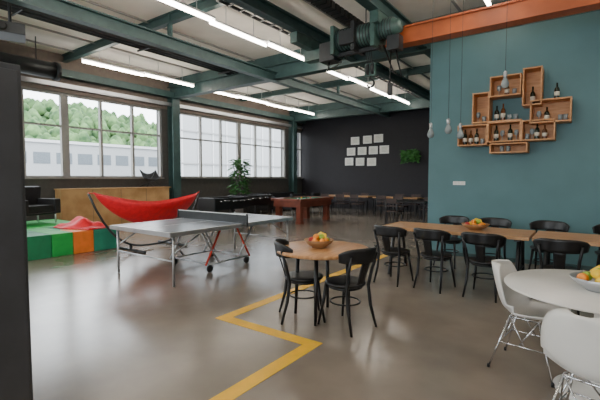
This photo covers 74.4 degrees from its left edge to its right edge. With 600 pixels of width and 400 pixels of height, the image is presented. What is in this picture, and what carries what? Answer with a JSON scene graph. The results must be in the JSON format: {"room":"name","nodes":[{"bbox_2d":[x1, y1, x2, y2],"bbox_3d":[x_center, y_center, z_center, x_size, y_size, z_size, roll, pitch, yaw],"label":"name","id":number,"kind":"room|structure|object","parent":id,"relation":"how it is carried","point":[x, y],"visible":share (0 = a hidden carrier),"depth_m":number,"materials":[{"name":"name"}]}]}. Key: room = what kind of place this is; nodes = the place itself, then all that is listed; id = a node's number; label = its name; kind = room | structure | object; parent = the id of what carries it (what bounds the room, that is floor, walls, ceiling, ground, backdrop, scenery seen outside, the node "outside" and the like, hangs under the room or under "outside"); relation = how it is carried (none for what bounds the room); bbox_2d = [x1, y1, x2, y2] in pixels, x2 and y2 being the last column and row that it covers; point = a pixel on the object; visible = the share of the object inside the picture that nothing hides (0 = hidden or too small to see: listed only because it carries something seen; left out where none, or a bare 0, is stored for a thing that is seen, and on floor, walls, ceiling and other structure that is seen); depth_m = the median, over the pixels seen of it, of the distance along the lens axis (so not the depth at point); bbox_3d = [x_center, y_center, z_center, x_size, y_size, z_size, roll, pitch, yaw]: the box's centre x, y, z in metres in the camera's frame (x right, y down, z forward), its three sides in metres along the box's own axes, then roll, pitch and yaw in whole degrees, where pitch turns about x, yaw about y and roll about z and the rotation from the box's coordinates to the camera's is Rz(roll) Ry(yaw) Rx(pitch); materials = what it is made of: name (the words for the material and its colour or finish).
{"room":"common room","nodes":[
{"label":"common room","id":0,"kind":"room"},
{"bbox_2d":[0,0,505,107],"bbox_3d":[0.685,-3.864,5.957,18.500,0.150,23.200,2,4,36],"label":"ceiling","id":1,"kind":"structure","parent":0,"point":[414,10],"depth_m":9.65,"materials":[{"name":"grey metal"}]},
{"bbox_2d":[0,2,25,42],"bbox_3d":[-4.843,-3.277,6.577,0.420,1.090,0.550,-2,4,-34],"label":"ceiling projector","id":2,"kind":"object","parent":1,"relation":"hanging from","point":[9,30],"depth_m":6.51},
{"bbox_2d":[0,36,61,80],"bbox_3d":[-6.904,-3.471,9.053,0.460,0.980,2.500,2,4,36],"label":"ventilation duct","id":3,"kind":"object","parent":1,"relation":"hanging from","point":[30,66],"visible":1,"depth_m":9.54,"materials":[{"name":"metal"}]},
{"bbox_2d":[0,0,237,74],"bbox_3d":[-3.886,-3.770,9.203,0.500,0.400,6.500,2,4,36],"label":"ceiling beam","id":4,"kind":"structure","parent":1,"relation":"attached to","point":[15,9],"depth_m":8.65,"materials":[{"name":"metal"}]},
{"bbox_2d":[81,55,193,86],"bbox_3d":[-4.524,-3.847,11.481,0.158,0.499,3.510,2,4,36],"label":"fluorescent light","id":5,"kind":"object","parent":1,"relation":"hanging from","point":[121,69],"visible":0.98,"depth_m":11.22,"materials":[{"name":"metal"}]},
{"bbox_2d":[62,0,230,62],"bbox_3d":[0.667,-3.678,5.857,18.000,0.210,0.120,2,4,36],"label":"ceiling beam","id":6,"kind":"structure","parent":1,"relation":"attached to","point":[159,22],"depth_m":8.54,"materials":[{"name":"teal metal"}]},
{"bbox_2d":[3,0,390,117],"bbox_3d":[-2.681,-3.550,8.406,0.180,0.750,22.800,2,4,36],"label":"ceiling beam","id":7,"kind":"structure","parent":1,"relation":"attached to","point":[64,9],"depth_m":8.29,"materials":[{"name":"teal metal"}]},
{"bbox_2d":[0,0,461,107],"bbox_3d":[0.908,-3.760,5.802,17.290,0.040,22.800,2,4,36],"label":"trim","id":8,"kind":"structure","parent":1,"relation":"attached to","point":[88,1],"depth_m":10.34,"materials":[{"name":"paint"}]},
{"bbox_2d":[159,0,303,60],"bbox_3d":[-1.685,-3.628,7.559,0.158,0.499,6.560,2,4,36],"label":"fluorescent light","id":9,"kind":"object","parent":1,"relation":"hanging from","point":[178,4],"visible":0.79,"depth_m":7.95,"materials":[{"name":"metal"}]},
{"bbox_2d":[215,88,314,114],"bbox_3d":[-1.307,-4.096,15.935,0.158,0.499,6.610,2,4,36],"label":"fluorescent light","id":10,"kind":"object","parent":1,"relation":"hanging from","point":[223,92],"visible":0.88,"depth_m":15.71,"materials":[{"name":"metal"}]},
{"bbox_2d":[215,0,420,97],"bbox_3d":[-1.172,-3.729,7.307,0.320,0.270,22.800,2,4,36],"label":"cable tray","id":11,"kind":"object","parent":1,"relation":"hanging from","point":[231,6],"visible":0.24,"depth_m":8.24,"materials":[{"name":"metal"}]},
{"bbox_2d":[227,0,429,100],"bbox_3d":[-0.653,-3.548,6.942,0.180,0.590,22.800,2,4,36],"label":"rail","id":12,"kind":"object","parent":1,"relation":"attached to","point":[264,9],"visible":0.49,"depth_m":7.79,"materials":[{"name":"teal metal"}]},
{"bbox_2d":[240,64,429,101],"bbox_3d":[4.762,-3.995,11.526,18.000,0.210,0.120,2,4,36],"label":"ceiling beam","id":13,"kind":"structure","parent":1,"relation":"attached to","point":[426,68],"depth_m":14.02,"materials":[{"name":"teal metal"}]},
{"bbox_2d":[306,0,366,26],"bbox_3d":[-0.029,-3.546,6.182,0.220,0.510,6.100,2,4,36],"label":"chain","id":14,"kind":"object","parent":1,"relation":"hanging from","point":[330,7],"visible":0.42,"depth_m":7.08,"materials":[{"name":"metal"}]},
{"bbox_2d":[289,90,429,121],"bbox_3d":[6.809,-3.918,14.373,18.000,0.680,0.260,2,4,36],"label":"ceiling beam","id":15,"kind":"structure","parent":1,"relation":"attached to","point":[335,109],"depth_m":17.40,"materials":[{"name":"teal metal"}]},
{"bbox_2d":[328,68,409,103],"bbox_3d":[2.424,-3.946,13.248,0.158,0.499,6.610,2,4,36],"label":"fluorescent light","id":16,"kind":"object","parent":1,"relation":"hanging from","point":[336,73],"visible":0.74,"depth_m":12.58,"materials":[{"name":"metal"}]},
{"bbox_2d":[167,0,599,98],"bbox_3d":[2.714,-3.602,8.705,18.000,0.680,0.260,2,4,36],"label":"ceiling beam","id":17,"kind":"structure","parent":1,"relation":"attached to","point":[287,66],"depth_m":11.02,"materials":[{"name":"teal metal"}]},
{"bbox_2d":[355,0,430,58],"bbox_3d":[0.726,-3.482,5.949,0.180,0.610,22.800,2,4,36],"label":"rail","id":18,"kind":"object","parent":1,"relation":"attached to","point":[384,6],"visible":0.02,"depth_m":7.02,"materials":[{"name":"teal metal"}]},
{"bbox_2d":[290,0,599,95],"bbox_3d":[4.510,-2.419,5.109,10.790,1.420,1.230,2,4,36],"label":"crane","id":19,"kind":"object","parent":18,"relation":"hanging from","point":[382,33],"visible":1,"depth_m":6.68,"materials":[{"name":"orange paint"}]},
{"bbox_2d":[427,23,433,137],"bbox_3d":[2.029,-2.377,6.058,0.104,2.830,0.102,2,4,36],"label":"pendant bulb","id":20,"kind":"object","parent":1,"relation":"hanging from","point":[430,134],"visible":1,"depth_m":6.10,"materials":[{"name":"glass"}]},
{"bbox_2d":[445,11,451,133],"bbox_3d":[2.261,-2.396,5.951,0.104,2.780,0.102,2,4,36],"label":"pendant bulb","id":21,"kind":"object","parent":1,"relation":"hanging from","point":[448,130],"visible":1,"depth_m":5.99,"materials":[{"name":"glass"}]},
{"bbox_2d":[457,0,463,138],"bbox_3d":[2.386,-2.342,5.802,0.104,2.870,0.102,2,4,36],"label":"pendant bulb","id":22,"kind":"object","parent":1,"relation":"hanging from","point":[460,134],"visible":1,"depth_m":5.84,"materials":[{"name":"glass"}]},
{"bbox_2d":[501,0,508,87],"bbox_3d":[2.856,-2.658,5.444,0.104,2.200,0.102,2,4,36],"label":"pendant bulb","id":23,"kind":"object","parent":1,"relation":"hanging from","point":[505,83],"visible":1,"depth_m":5.47,"materials":[{"name":"glass"}]},
{"bbox_2d":[28,207,593,399],"bbox_3d":[0.685,1.214,6.241,18.500,0.120,23.200,2,4,36],"label":"floor","id":24,"kind":"structure","parent":0,"point":[99,332],"depth_m":3.97,"materials":[{"name":"concrete"}]},
{"bbox_2d":[0,62,32,399],"bbox_3d":[-2.001,0.357,2.027,1.010,2.060,0.710,2,4,36],"label":"tall cabinet","id":25,"kind":"object","parent":24,"relation":"on","point":[16,380],"visible":1,"depth_m":1.96,"materials":[{"name":"laminate"}]},
{"bbox_2d":[27,230,51,260],"bbox_3d":[-5.281,0.857,7.610,1.200,0.440,0.422,2,4,36],"label":"seating block","id":26,"kind":"object","parent":24,"relation":"on","point":[38,244],"visible":0.44,"depth_m":7.28,"materials":[{"name":"teal fabric"}]},
{"bbox_2d":[26,219,69,228],"bbox_3d":[-6.478,0.806,8.522,1.790,0.440,2.950,2,4,36],"label":"platform","id":27,"kind":"object","parent":24,"relation":"on","point":[48,223],"visible":0.16,"depth_m":9.20,"materials":[{"name":"green plastic"}]},
{"bbox_2d":[25,186,60,222],"bbox_3d":[-6.222,0.118,9.125,0.786,0.866,0.900,1,3,21],"label":"armchair","id":28,"kind":"object","parent":27,"relation":"on","point":[35,205],"visible":0.57,"depth_m":9.29,"materials":[{"name":"leather"}]},
{"bbox_2d":[27,228,72,256],"bbox_3d":[-5.041,0.838,7.942,1.200,0.440,0.382,2,4,36],"label":"seating block","id":29,"kind":"object","parent":24,"relation":"on","point":[61,241],"visible":0.59,"depth_m":7.62,"materials":[{"name":"green fabric"}]},
{"bbox_2d":[49,227,93,253],"bbox_3d":[-4.810,0.820,8.262,1.200,0.440,0.392,2,4,36],"label":"seating block","id":30,"kind":"object","parent":24,"relation":"on","point":[83,240],"visible":0.44,"depth_m":7.92,"materials":[{"name":"orange fabric"}]},
{"bbox_2d":[92,227,116,250],"bbox_3d":[-4.550,0.800,8.623,1.200,0.440,0.482,2,4,36],"label":"seating block","id":31,"kind":"object","parent":24,"relation":"on","point":[103,239],"visible":0.28,"depth_m":8.24,"materials":[{"name":"teal fabric"}]},
{"bbox_2d":[54,216,105,229],"bbox_3d":[-4.641,0.468,8.442,1.106,0.226,0.746,2,4,28],"label":"blanket","id":32,"kind":"object","parent":31,"relation":"on","point":[79,222],"visible":0.98,"depth_m":8.28,"materials":[{"name":"fabric"}]},
{"bbox_2d":[54,187,170,226],"bbox_3d":[-5.613,0.216,12.267,0.420,1.200,3.520,2,4,36],"label":"board","id":33,"kind":"object","parent":24,"relation":"on","point":[74,202],"visible":0.45,"depth_m":11.56,"materials":[{"name":"brown wood"}]},
{"bbox_2d":[140,170,160,186],"bbox_3d":[-4.948,-0.725,13.104,0.434,0.574,0.612,2,4,36],"label":"chair","id":34,"kind":"object","parent":33,"relation":"on","point":[150,176],"visible":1,"depth_m":13.15,"materials":[{"name":"black fabric"}]},
{"bbox_2d":[87,190,200,253],"bbox_3d":[-3.170,0.411,8.462,1.170,1.230,2.678,2,4,36],"label":"hammock","id":35,"kind":"object","parent":24,"relation":"on","point":[134,211],"visible":0.79,"depth_m":7.96,"materials":[{"name":"fabric"}]},
{"bbox_2d":[0,40,301,220],"bbox_3d":[-6.696,-1.615,11.415,0.300,4.950,22.800,2,4,36],"label":"wall","id":36,"kind":"structure","parent":24,"relation":"on","point":[208,187],"depth_m":13.53,"materials":[{"name":"black paint"}]},
{"bbox_2d":[21,86,163,178],"bbox_3d":[-6.665,-1.816,11.245,0.265,2.430,6.260,2,4,36],"label":"window","id":37,"kind":"structure","parent":36,"relation":"in","point":[64,126],"depth_m":11.51,"materials":[{"name":"paint"}]},
{"bbox_2d":[21,69,305,128],"bbox_3d":[-6.473,-3.388,11.154,0.250,0.480,22.800,2,4,36],"label":"trim","id":38,"kind":"structure","parent":36,"relation":"attached to","point":[67,74],"depth_m":13.09,"materials":[{"name":"metal"}]},
{"bbox_2d":[167,97,180,218],"bbox_3d":[-4.431,-1.433,13.988,0.340,4.300,0.400,2,4,36],"label":"steel column","id":39,"kind":"structure","parent":24,"relation":"on","point":[173,112],"depth_m":13.93,"materials":[{"name":"teal metal"}]},
{"bbox_2d":[110,209,292,286],"bbox_3d":[-1.556,0.658,6.866,1.760,0.920,2.752,2,4,36],"label":"table","id":40,"kind":"object","parent":24,"relation":"on","point":[188,222],"visible":0.99,"depth_m":6.42,"materials":[{"name":"metal"}]},
{"bbox_2d":[195,196,252,226],"bbox_3d":[-2.271,0.379,11.849,1.240,0.920,1.440,2,4,36],"label":"foosball table","id":41,"kind":"object","parent":24,"relation":"on","point":[215,204],"visible":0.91,"depth_m":11.43,"materials":[{"name":"black paint"}]},
{"bbox_2d":[226,157,252,212],"bbox_3d":[-2.293,-0.462,14.959,0.981,2.253,1.049,0,3,7],"label":"potted ficus","id":42,"kind":"object","parent":24,"relation":"on","point":[243,182],"visible":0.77,"depth_m":14.78,"materials":[{"name":"plant"}]},
{"bbox_2d":[228,194,274,214],"bbox_3d":[-1.682,0.286,13.518,1.240,0.920,1.440,2,4,36],"label":"foosball table","id":43,"kind":"object","parent":24,"relation":"on","point":[258,199],"visible":0.47,"depth_m":13.51,"materials":[{"name":"black paint"}]},
{"bbox_2d":[232,193,274,212],"bbox_3d":[-1.929,0.159,16.592,0.820,0.830,1.840,2,4,36],"label":"sofa","id":44,"kind":"object","parent":24,"relation":"on","point":[260,207],"visible":0.32,"depth_m":16.43,"materials":[{"name":"fabric"}]},
{"bbox_2d":[267,192,293,197],"bbox_3d":[-0.643,0.059,18.373,0.820,0.830,1.840,2,4,36],"label":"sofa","id":45,"kind":"object","parent":24,"relation":"on","point":[275,194],"visible":0.06,"depth_m":18.44,"materials":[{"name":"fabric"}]},
{"bbox_2d":[289,121,296,193],"bbox_3d":[-0.336,-1.750,19.656,0.340,4.300,0.400,2,4,36],"label":"steel column","id":46,"kind":"structure","parent":24,"relation":"on","point":[292,130],"depth_m":19.61,"materials":[{"name":"teal metal"}]},
{"bbox_2d":[282,193,305,214],"bbox_3d":[-0.247,0.161,16.236,0.900,0.866,0.786,-3,4,-44],"label":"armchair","id":47,"kind":"object","parent":24,"relation":"on","point":[302,194],"visible":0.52,"depth_m":15.87,"materials":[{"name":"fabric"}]},
{"bbox_2d":[209,254,386,399],"bbox_3d":[-0.059,1.260,4.312,1.280,0.003,8.800,2,4,36],"label":"tape","id":48,"kind":"object","parent":24,"relation":"on","point":[244,385],"visible":0.85,"depth_m":3.53,"materials":[{"name":"yellow paint"}]},
{"bbox_2d":[274,239,325,324],"bbox_3d":[-0.014,0.848,4.237,0.529,0.839,0.538,0,3,-6],"label":"bistro chair","id":49,"kind":"object","parent":24,"relation":"on","point":[303,277],"visible":0.85,"depth_m":4.10,"materials":[{"name":"black paint"}]},
{"bbox_2d":[271,196,332,224],"bbox_3d":[0.115,0.320,13.704,1.220,0.831,2.020,2,4,36],"label":"pool table","id":50,"kind":"object","parent":24,"relation":"on","point":[302,204],"visible":0.99,"depth_m":13.20,"materials":[{"name":"brown wood"}]},
{"bbox_2d":[310,192,320,211],"bbox_3d":[0.460,0.106,17.214,0.786,0.866,0.900,2,4,26],"label":"wooden chair","id":51,"kind":"object","parent":24,"relation":"on","point":[318,193],"visible":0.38,"depth_m":17.03,"materials":[{"name":"wood"}]},
{"bbox_2d":[277,241,367,325],"bbox_3d":[0.239,0.887,4.285,1.010,0.751,1.010,2,4,36],"label":"round bistro table","id":52,"kind":"object","parent":24,"relation":"on","point":[301,249],"visible":0.67,"depth_m":4.12,"materials":[{"name":"brown wood"}]},
{"bbox_2d":[304,232,333,248],"bbox_3d":[0.203,0.428,4.261,0.320,0.168,0.320,2,4,36],"label":"fruit bowl","id":53,"kind":"object","parent":52,"relation":"on","point":[320,240],"visible":1,"depth_m":4.19,"materials":[{"name":"brown wood"}]},
{"bbox_2d":[335,194,348,214],"bbox_3d":[1.722,0.172,16.266,0.420,0.844,0.476,2,4,31],"label":"wooden chair","id":54,"kind":"object","parent":24,"relation":"on","point":[336,195],"visible":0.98,"depth_m":16.09,"materials":[{"name":"brown wood"}]},
{"bbox_2d":[338,192,350,211],"bbox_3d":[2.004,0.083,17.855,0.420,0.844,0.476,2,4,36],"label":"wooden chair","id":55,"kind":"object","parent":24,"relation":"on","point":[344,193],"visible":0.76,"depth_m":17.89,"materials":[{"name":"brown wood"}]},
{"bbox_2d":[317,245,378,336],"bbox_3d":[0.495,0.863,3.974,0.538,0.839,0.529,-3,4,-42],"label":"bistro chair","id":56,"kind":"object","parent":24,"relation":"on","point":[363,257],"visible":1,"depth_m":3.84,"materials":[{"name":"black paint"}]},
{"bbox_2d":[329,195,375,214],"bbox_3d":[2.065,0.181,16.918,2.200,0.750,0.750,2,4,36],"label":"table","id":57,"kind":"object","parent":24,"relation":"on","point":[367,197],"visible":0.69,"depth_m":16.53,"materials":[{"name":"brown wood"}]},
{"bbox_2d":[350,194,363,215],"bbox_3d":[2.286,0.194,15.861,0.420,0.844,0.476,3,4,42],"label":"wooden chair","id":58,"kind":"object","parent":24,"relation":"on","point":[351,196],"visible":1,"depth_m":15.75,"materials":[{"name":"brown wood"}]},
{"bbox_2d":[356,193,368,211],"bbox_3d":[2.736,0.112,17.328,0.420,0.844,0.476,3,4,41],"label":"wooden chair","id":59,"kind":"object","parent":24,"relation":"on","point":[364,194],"visible":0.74,"depth_m":17.36,"materials":[{"name":"brown wood"}]},
{"bbox_2d":[297,108,429,212],"bbox_3d":[7.331,-1.841,15.471,18.300,4.950,0.200,2,4,36],"label":"wall","id":60,"kind":"structure","parent":24,"relation":"on","point":[325,143],"depth_m":18.41,"materials":[{"name":"black paint"}]},
{"bbox_2d":[297,131,300,178],"bbox_3d":[-0.119,-2.322,20.307,0.265,2.430,0.640,2,4,36],"label":"window","id":61,"kind":"structure","parent":60,"relation":"in","point":[299,132],"depth_m":20.56,"materials":[{"name":"paint"}]},
{"bbox_2d":[345,158,352,164],"bbox_3d":[2.356,-1.839,18.922,0.440,0.360,0.029,2,4,36],"label":"framed certificate","id":62,"kind":"object","parent":60,"relation":"attached to","point":[348,161],"visible":1,"depth_m":18.91,"materials":[{"name":"paper"}]},
{"bbox_2d":[347,148,354,155],"bbox_3d":[2.438,-2.305,18.837,0.440,0.360,0.029,2,4,36],"label":"framed certificate","id":63,"kind":"object","parent":60,"relation":"attached to","point":[350,151],"visible":1,"depth_m":18.84,"materials":[{"name":"paper"}]},
{"bbox_2d":[351,137,358,144],"bbox_3d":[2.608,-2.797,18.687,0.440,0.360,0.029,2,4,36],"label":"framed certificate","id":64,"kind":"object","parent":60,"relation":"attached to","point":[354,140],"visible":1,"depth_m":18.68,"materials":[{"name":"paper"}]},
{"bbox_2d":[356,158,363,165],"bbox_3d":[2.827,-1.800,18.584,0.440,0.360,0.029,2,4,36],"label":"framed certificate","id":65,"kind":"object","parent":60,"relation":"attached to","point":[359,161],"visible":1,"depth_m":18.57,"materials":[{"name":"paper"}]},
{"bbox_2d":[358,147,366,154],"bbox_3d":[2.908,-2.296,18.498,0.440,0.360,0.029,2,4,36],"label":"framed certificate","id":66,"kind":"object","parent":60,"relation":"attached to","point":[361,150],"visible":1,"depth_m":18.48,"materials":[{"name":"paper"}]},
{"bbox_2d":[363,135,371,143],"bbox_3d":[3.127,-2.796,18.312,0.440,0.360,0.029,2,4,36],"label":"framed certificate","id":67,"kind":"object","parent":60,"relation":"attached to","point":[366,139],"visible":1,"depth_m":18.30,"materials":[{"name":"paper"}]},
{"bbox_2d":[367,158,375,165],"bbox_3d":[3.305,-1.761,18.241,0.440,0.360,0.029,2,4,36],"label":"framed certificate","id":68,"kind":"object","parent":60,"relation":"attached to","point":[370,161],"visible":1,"depth_m":18.23,"materials":[{"name":"paper"}]},
{"bbox_2d":[369,146,377,153],"bbox_3d":[3.370,-2.288,18.164,0.440,0.360,0.029,2,4,36],"label":"framed certificate","id":69,"kind":"object","parent":60,"relation":"attached to","point":[372,149],"visible":1,"depth_m":18.14,"materials":[{"name":"paper"}]},
{"bbox_2d":[374,134,382,142],"bbox_3d":[3.573,-2.808,17.989,0.440,0.360,0.029,2,4,36],"label":"framed certificate","id":70,"kind":"object","parent":60,"relation":"attached to","point":[378,137],"visible":1,"depth_m":17.97,"materials":[{"name":"paper"}]},
{"bbox_2d":[380,145,388,153],"bbox_3d":[3.808,-2.280,17.848,0.440,0.360,0.029,2,4,36],"label":"framed certificate","id":71,"kind":"object","parent":60,"relation":"attached to","point":[383,149],"visible":1,"depth_m":17.83,"materials":[{"name":"paper"}]},
{"bbox_2d":[400,149,420,163],"bbox_3d":[4.688,-1.865,16.934,0.962,0.680,0.518,2,4,36],"label":"wall planter","id":72,"kind":"object","parent":60,"relation":"attached to","point":[411,155],"depth_m":16.88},
{"bbox_2d":[376,195,389,216],"bbox_3d":[3.146,0.243,14.995,0.420,0.844,0.476,2,4,33],"label":"wooden chair","id":73,"kind":"object","parent":24,"relation":"on","point":[377,197],"visible":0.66,"depth_m":14.87,"materials":[{"name":"brown wood"}]},
{"bbox_2d":[373,225,413,286],"bbox_3d":[1.341,0.767,5.685,0.538,0.839,0.529,3,4,44],"label":"bistro chair","id":74,"kind":"object","parent":24,"relation":"on","point":[385,232],"visible":0.99,"depth_m":5.55,"materials":[{"name":"black paint"}]},
{"bbox_2d":[385,199,402,224],"bbox_3d":[2.970,0.380,12.536,0.420,0.844,0.476,2,4,36],"label":"wooden chair","id":75,"kind":"object","parent":24,"relation":"on","point":[394,201],"visible":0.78,"depth_m":12.41,"materials":[{"name":"brown wood"}]},
{"bbox_2d":[372,196,423,217],"bbox_3d":[3.814,0.265,15.413,1.800,0.750,0.750,2,4,36],"label":"table","id":76,"kind":"object","parent":24,"relation":"on","point":[415,198],"visible":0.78,"depth_m":15.15,"materials":[{"name":"brown wood"}]},
{"bbox_2d":[393,196,408,217],"bbox_3d":[3.711,0.265,14.588,0.420,0.844,0.476,3,4,39],"label":"wooden chair","id":77,"kind":"object","parent":24,"relation":"on","point":[394,197],"visible":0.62,"depth_m":14.42,"materials":[{"name":"brown wood"}]},
{"bbox_2d":[384,200,427,222],"bbox_3d":[3.558,0.399,13.011,1.400,0.750,0.750,2,4,36],"label":"table","id":78,"kind":"object","parent":24,"relation":"on","point":[403,201],"visible":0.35,"depth_m":12.66,"materials":[{"name":"black paint"}]},
{"bbox_2d":[407,194,420,215],"bbox_3d":[4.563,0.200,15.767,0.420,0.844,0.476,2,4,33],"label":"wooden chair","id":79,"kind":"object","parent":24,"relation":"on","point":[412,195],"visible":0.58,"depth_m":15.85,"materials":[{"name":"brown wood"}]},
{"bbox_2d":[413,228,455,293],"bbox_3d":[1.825,0.785,5.369,0.529,0.839,0.538,-3,4,-44],"label":"bistro chair","id":80,"kind":"object","parent":24,"relation":"on","point":[427,235],"visible":1,"depth_m":5.23,"materials":[{"name":"black paint"}]},
{"bbox_2d":[433,215,468,268],"bbox_3d":[2.603,0.705,6.807,0.529,0.839,0.538,-3,5,-45],"label":"bistro chair","id":81,"kind":"object","parent":24,"relation":"on","point":[450,219],"visible":0.64,"depth_m":6.83,"materials":[{"name":"black paint"}]},
{"bbox_2d":[382,221,535,273],"bbox_3d":[2.311,0.798,5.934,2.030,0.756,0.842,2,4,36],"label":"dining table","id":82,"kind":"object","parent":24,"relation":"on","point":[519,236],"visible":0.61,"depth_m":5.64,"materials":[{"name":"brown wood"}]},
{"bbox_2d":[461,218,489,229],"bbox_3d":[2.538,0.346,5.719,0.380,0.168,0.380,2,4,36],"label":"fruit bowl","id":83,"kind":"object","parent":82,"relation":"on","point":[475,224],"visible":1,"depth_m":5.64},
{"bbox_2d":[460,232,506,302],"bbox_3d":[2.328,0.806,4.995,0.538,0.839,0.529,3,4,39],"label":"bistro chair","id":84,"kind":"object","parent":24,"relation":"on","point":[480,240],"visible":0.77,"depth_m":4.85,"materials":[{"name":"black paint"}]},
{"bbox_2d":[480,217,511,259],"bbox_3d":[3.124,0.726,6.432,0.538,0.839,0.529,2,4,37],"label":"bistro chair","id":85,"kind":"object","parent":24,"relation":"on","point":[494,222],"visible":0.4,"depth_m":6.51,"materials":[{"name":"black paint"}]},
{"bbox_2d":[487,259,570,387],"bbox_3d":[1.791,0.918,3.132,0.536,0.821,0.486,3,4,44],"label":"shell chair","id":86,"kind":"object","parent":24,"relation":"on","point":[520,305],"visible":0.72,"depth_m":3.18,"materials":[{"name":"white plastic"}]},
{"bbox_2d":[528,220,569,269],"bbox_3d":[3.738,0.750,5.989,0.538,0.839,0.529,3,4,44],"label":"bistro chair","id":87,"kind":"object","parent":24,"relation":"on","point":[547,225],"visible":0.54,"depth_m":6.11,"materials":[{"name":"black paint"}]},
{"bbox_2d":[504,269,599,399],"bbox_3d":[2.075,0.979,2.730,1.200,0.740,1.200,2,4,36],"label":"round table","id":88,"kind":"object","parent":24,"relation":"on","point":[551,286],"visible":0.59,"depth_m":2.72,"materials":[{"name":"plastic"}]},
{"bbox_2d":[569,265,599,292],"bbox_3d":[2.023,0.527,2.668,0.340,0.168,0.340,2,4,36],"label":"fruit bowl","id":89,"kind":"object","parent":88,"relation":"on","point":[590,281],"visible":1,"depth_m":2.65,"materials":[{"name":"ceramic"}]},
{"bbox_2d":[533,238,590,315],"bbox_3d":[2.957,0.834,4.495,0.538,0.839,0.529,2,4,36],"label":"bistro chair","id":90,"kind":"object","parent":24,"relation":"on","point":[559,248],"visible":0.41,"depth_m":4.30,"materials":[{"name":"black paint"}]},
{"bbox_2d":[532,231,599,264],"bbox_3d":[4.079,0.869,4.661,2.270,0.756,0.842,2,4,36],"label":"dining table","id":91,"kind":"object","parent":24,"relation":"on","point":[592,239],"visible":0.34,"depth_m":5.07,"materials":[{"name":"brown wood"}]},
{"bbox_2d":[541,307,599,399],"bbox_3d":[1.597,0.974,2.142,0.536,0.821,0.486,-3,4,-39],"label":"shell chair","id":92,"kind":"object","parent":24,"relation":"on","point":[572,341],"visible":1,"depth_m":2.05,"materials":[{"name":"white plastic"}]},
{"bbox_2d":[592,224,599,265],"bbox_3d":[4.386,0.777,5.522,0.538,0.839,0.529,3,4,44],"label":"bistro chair","id":93,"kind":"object","parent":24,"relation":"on","point":[596,229],"visible":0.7,"depth_m":5.74,"materials":[{"name":"black paint"}]},
{"bbox_2d":[428,11,599,266],"bbox_3d":[8.627,-1.062,8.959,8.540,4.120,8.900,2,4,36],"label":"wall","id":94,"kind":"structure","parent":0,"point":[558,180],"depth_m":6.89,"materials":[{"name":"teal paint"}]},
{"bbox_2d":[453,181,464,184],"bbox_3d":[3.034,-0.324,7.533,0.202,0.059,0.018,2,4,36],"label":"switch plate","id":95,"kind":"object","parent":94,"relation":"attached to","point":[454,182],"visible":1,"depth_m":7.53,"materials":[{"name":"plastic"}]},
{"bbox_2d":[463,129,478,144],"bbox_3d":[3.130,-1.145,7.208,0.259,0.261,0.077,2,4,36],"label":"wine bottles","id":96,"kind":"object","parent":94,"relation":"attached to","point":[476,138],"depth_m":7.19,"materials":[{"name":"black glass"}]},
{"bbox_2d":[494,104,505,140],"bbox_3d":[3.508,-1.351,6.924,0.175,0.615,0.077,2,4,36],"label":"wine bottles","id":97,"kind":"object","parent":94,"relation":"attached to","point":[503,112],"depth_m":6.92,"materials":[{"name":"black glass"}]},
{"bbox_2d":[508,124,512,139],"bbox_3d":[3.648,-1.172,6.832,0.066,0.258,0.077,2,4,36],"label":"wine bottles","id":98,"kind":"object","parent":94,"relation":"attached to","point":[510,132],"depth_m":6.81,"materials":[{"name":"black glass"}]},
{"bbox_2d":[432,250,594,270],"bbox_3d":[6.019,1.162,5.461,8.540,0.070,0.020,2,4,36],"label":"baseboard","id":99,"kind":"structure","parent":94,"relation":"attached to","point":[583,267],"depth_m":6.92,"materials":[{"name":"teal metal"}]},
{"bbox_2d":[457,65,572,153],"bbox_3d":[3.664,-1.508,6.827,1.710,1.390,0.320,2,4,36],"label":"boxes","id":100,"kind":"object","parent":94,"relation":"attached to","point":[531,77],"depth_m":6.79},
{"bbox_2d":[530,87,534,103],"bbox_3d":[3.901,-1.744,6.618,0.062,0.266,0.077,2,4,36],"label":"wine bottles","id":101,"kind":"object","parent":100,"relation":"in","point":[532,96],"depth_m":6.59,"materials":[{"name":"black glass"}]},
{"bbox_2d":[554,83,559,97],"bbox_3d":[4.178,-1.772,6.416,0.072,0.226,0.077,2,4,36],"label":"wine bottles","id":102,"kind":"object","parent":100,"relation":"on","point":[557,90],"depth_m":6.39,"materials":[{"name":"black glass"}]},
{"bbox_2d":[534,124,546,138],"bbox_3d":[4.008,-1.138,6.575,0.173,0.237,0.077,2,4,36],"label":"wine bottles","id":103,"kind":"object","parent":94,"relation":"attached to","point":[537,129],"depth_m":6.57,"materials":[{"name":"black glass"}]},
{"bbox_2d":[558,114,567,119],"bbox_3d":[4.242,-1.334,6.370,0.122,0.088,0.074,2,4,36],"label":"glasses","id":104,"kind":"object","parent":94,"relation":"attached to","point":[561,116],"depth_m":6.35,"materials":[{"name":"clear glass"}]},
{"label":"outside","id":105,"kind":"structure","parent":0,"visible":0},
{"bbox_3d":[-74.395,-2.325,78.307,187.700,0.100,280.000,2,4,36],"label":"ground","id":106,"kind":"structure","parent":105,"visible":0},
{"bbox_2d":[25,138,156,175],"bbox_3d":[-27.033,-3.773,49.571,10.400,6.000,39.400,2,4,36],"label":"office building","id":107,"kind":"structure","parent":106,"relation":"on","point":[43,157],"depth_m":44.87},
{"bbox_2d":[180,112,286,178],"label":"window","id":108,"kind":"structure","parent":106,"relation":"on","point":[188,124],"depth_m":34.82,"materials":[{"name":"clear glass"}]},
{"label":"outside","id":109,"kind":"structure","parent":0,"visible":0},
{"bbox_2d":[24,98,156,146],"bbox_3d":[-80.193,-19.198,100.075,111.767,32.164,330.000,2,4,36],"label":"hill","id":110,"kind":"structure","parent":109,"point":[45,111],"depth_m":98.82,"materials":[{"name":"green plant"}]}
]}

